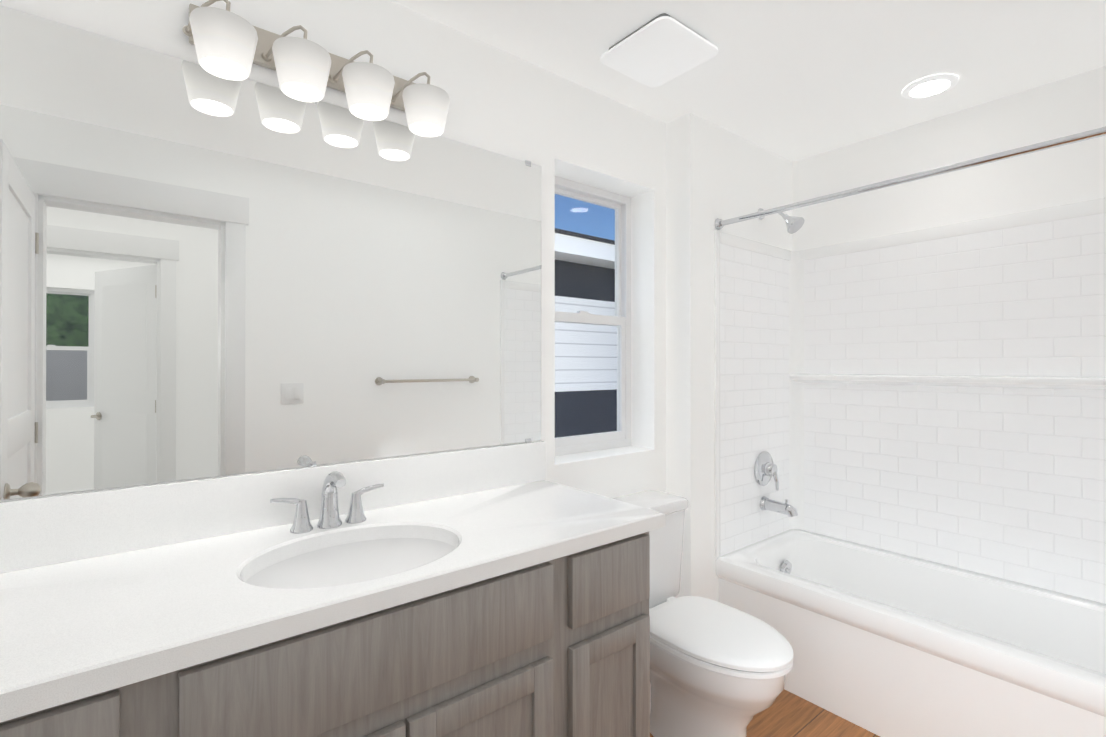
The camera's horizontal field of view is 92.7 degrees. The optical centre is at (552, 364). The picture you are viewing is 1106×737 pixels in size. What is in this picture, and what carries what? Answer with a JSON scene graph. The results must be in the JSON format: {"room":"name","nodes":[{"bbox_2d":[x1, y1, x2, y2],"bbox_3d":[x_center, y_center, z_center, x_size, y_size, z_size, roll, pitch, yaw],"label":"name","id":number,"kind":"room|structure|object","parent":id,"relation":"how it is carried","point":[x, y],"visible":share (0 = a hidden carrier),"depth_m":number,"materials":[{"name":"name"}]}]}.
{"room":"bathroom","nodes":[
{"label":"bathroom","id":0,"kind":"room"},
{"bbox_2d":[0,0,665,501],"bbox_3d":[-0.542,0.119,1.681,2.550,2.440,0.200,0,0,-39],"label":"wall","id":1,"kind":"structure","parent":0,"point":[522,110],"depth_m":1.96,"materials":[{"name":"white paint"}]},
{"bbox_2d":[0,5,540,499],"bbox_3d":[-0.664,-0.228,1.450,1.590,1.019,0.008,0,0,-39],"label":"mirror","id":2,"kind":"object","parent":1,"relation":"attached to","point":[204,273],"visible":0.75,"depth_m":1.33,"materials":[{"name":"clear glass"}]},
{"bbox_2d":[0,441,545,572],"bbox_3d":[-0.701,0.353,1.408,1.718,0.142,0.020,0,0,-39],"label":"backsplash","id":3,"kind":"structure","parent":1,"relation":"attached to","point":[48,530],"depth_m":1.30,"materials":[{"name":"white stone"}]},
{"bbox_2d":[182,0,449,136],"bbox_3d":[-0.584,-0.774,1.398,0.644,0.185,0.190,0,0,-39],"label":"sconce","id":4,"kind":"object","parent":1,"relation":"attached to","point":[228,44],"visible":1,"depth_m":1.33,"materials":[{"name":"white glass"}]},
{"bbox_2d":[555,176,630,455],"bbox_3d":[0.124,-0.198,2.304,0.570,1.158,0.060,0,0,-39],"label":"bathroom window","id":5,"kind":"structure","parent":1,"relation":"in","point":[621,321],"depth_m":2.42,"materials":[{"name":"white plastic"}]},
{"bbox_2d":[666,112,792,601],"bbox_3d":[0.892,0.123,2.746,1.020,2.440,0.335,0,0,-39],"label":"wall","id":6,"kind":"structure","parent":0,"point":[713,172],"depth_m":2.37,"materials":[{"name":"white paint"}]},
{"bbox_2d":[758,208,804,233],"bbox_3d":[1.115,-0.707,2.575,0.092,0.160,0.214,0,0,-39],"label":"shower head","id":7,"kind":"object","parent":6,"relation":"attached to","point":[794,224],"visible":0.81,"depth_m":2.52},
{"bbox_2d":[714,126,1105,229],"bbox_3d":[1.236,-0.645,1.832,0.056,0.056,1.523,0,0,-39],"label":"shower curtain rod","id":8,"kind":"object","parent":6,"relation":"attached to","point":[720,224],"visible":0.96,"depth_m":1.77,"materials":[{"name":"silver metal"}]},
{"bbox_2d":[390,0,1105,161],"bbox_3d":[0.939,-1.160,-0.728,5.900,0.100,5.920,0,0,-39],"label":"ceiling","id":9,"kind":"structure","parent":0,"point":[793,80],"depth_m":1.86,"materials":[{"name":"white paint"}]},
{"bbox_2d":[601,13,717,86],"bbox_3d":[0.365,-1.080,1.825,0.304,0.038,0.304,0,0,-39],"label":"ceiling vent","id":10,"kind":"object","parent":9,"relation":"in","point":[660,49],"visible":1,"depth_m":1.80,"materials":[{"name":"white plastic"}]},
{"bbox_2d":[902,74,958,98],"bbox_3d":[1.490,-1.093,2.086,0.184,0.010,0.184,0,0,-39],"label":"recessed light","id":11,"kind":"object","parent":9,"relation":"in","point":[927,86],"visible":0.98,"depth_m":2.07,"materials":[{"name":"white"}]},
{"bbox_2d":[650,689,879,736],"bbox_3d":[0.394,1.388,1.325,3.570,0.100,1.920,0,0,-39],"label":"floor","id":12,"kind":"structure","parent":0,"point":[786,713],"depth_m":1.97,"materials":[{"name":"brown wood"}]},
{"bbox_2d":[0,525,663,736],"bbox_3d":[-0.545,0.900,1.180,1.678,0.874,0.568,0,0,-39],"label":"bathroom vanity","id":13,"kind":"object","parent":12,"relation":"on","point":[499,591],"depth_m":1.07,"materials":[{"name":"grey wood"}]},
{"bbox_2d":[0,481,664,712],"bbox_3d":[-0.529,0.444,1.193,1.718,0.040,0.572,0,0,-39],"label":"countertop","id":14,"kind":"structure","parent":13,"relation":"on","point":[65,626],"depth_m":1.02,"materials":[{"name":"white stone"}]},
{"bbox_2d":[270,471,383,533],"bbox_3d":[-0.566,0.348,1.358,0.283,0.151,0.137,0,0,-39],"label":"vanity faucet","id":15,"kind":"object","parent":14,"relation":"on","point":[329,518],"visible":1,"depth_m":1.36,"materials":[{"name":"silver metal"}]},
{"bbox_2d":[248,525,459,596],"bbox_3d":[-0.442,0.536,1.203,0.480,0.168,0.377,0,0,-39],"label":"sink","id":16,"kind":"object","parent":14,"relation":"in","point":[295,570],"depth_m":1.35,"materials":[{"name":"white ceramic"}]},
{"bbox_2d":[612,490,793,736],"bbox_3d":[0.487,0.944,1.897,0.452,0.792,0.738,0,0,-39],"label":"toilet","id":17,"kind":"object","parent":12,"relation":"on","point":[718,669],"visible":0.75,"depth_m":1.76,"materials":[{"name":"white ceramic"}]},
{"bbox_2d":[715,529,1105,736],"bbox_3d":[1.493,1.111,2.032,0.728,0.460,1.521,0,0,-39],"label":"bathtub","id":18,"kind":"object","parent":12,"relation":"on","point":[884,643],"visible":0.94,"depth_m":1.97,"materials":[{"name":"white ceramic"}]},
{"bbox_2d":[792,66,1105,603],"bbox_3d":[1.863,0.121,2.255,0.120,2.440,1.645,0,0,-39],"label":"wall","id":19,"kind":"structure","parent":0,"point":[1068,173],"depth_m":2.27,"materials":[{"name":"ceramic tile"},{"name":"paint"}]},
{"bbox_2d":[714,198,1105,603],"bbox_3d":[1.493,0.134,2.036,0.729,1.490,1.523,0,0,-39],"label":"shower surround","id":20,"kind":"object","parent":19,"relation":"attached to","point":[936,394],"visible":1,"depth_m":2.36,"materials":[{"name":"white tile"}]},
{"bbox_2d":[754,451,778,490],"bbox_3d":[1.079,0.531,2.615,0.172,0.188,0.073,0,0,-39],"label":"tub valve","id":21,"kind":"object","parent":20,"relation":"attached to","point":[765,469],"visible":1,"depth_m":2.60,"materials":[{"name":"silver metal"}]},
{"bbox_2d":[760,496,797,516],"bbox_3d":[1.110,0.696,2.576,0.072,0.080,0.172,0,0,-39],"label":"tub spout","id":22,"kind":"object","parent":20,"relation":"attached to","point":[786,508],"visible":1,"depth_m":2.56,"materials":[{"name":"silver metal"}]},
{"label":"outside","id":23,"kind":"structure","parent":0,"visible":0},
{"bbox_2d":[555,228,616,437],"bbox_3d":[-1.810,1.335,7.083,12.000,6.050,4.380,0,0,-39],"label":"neighbor house","id":24,"kind":"structure","parent":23,"point":[602,360],"depth_m":6.51,"materials":[{"name":"white"}]}
]}

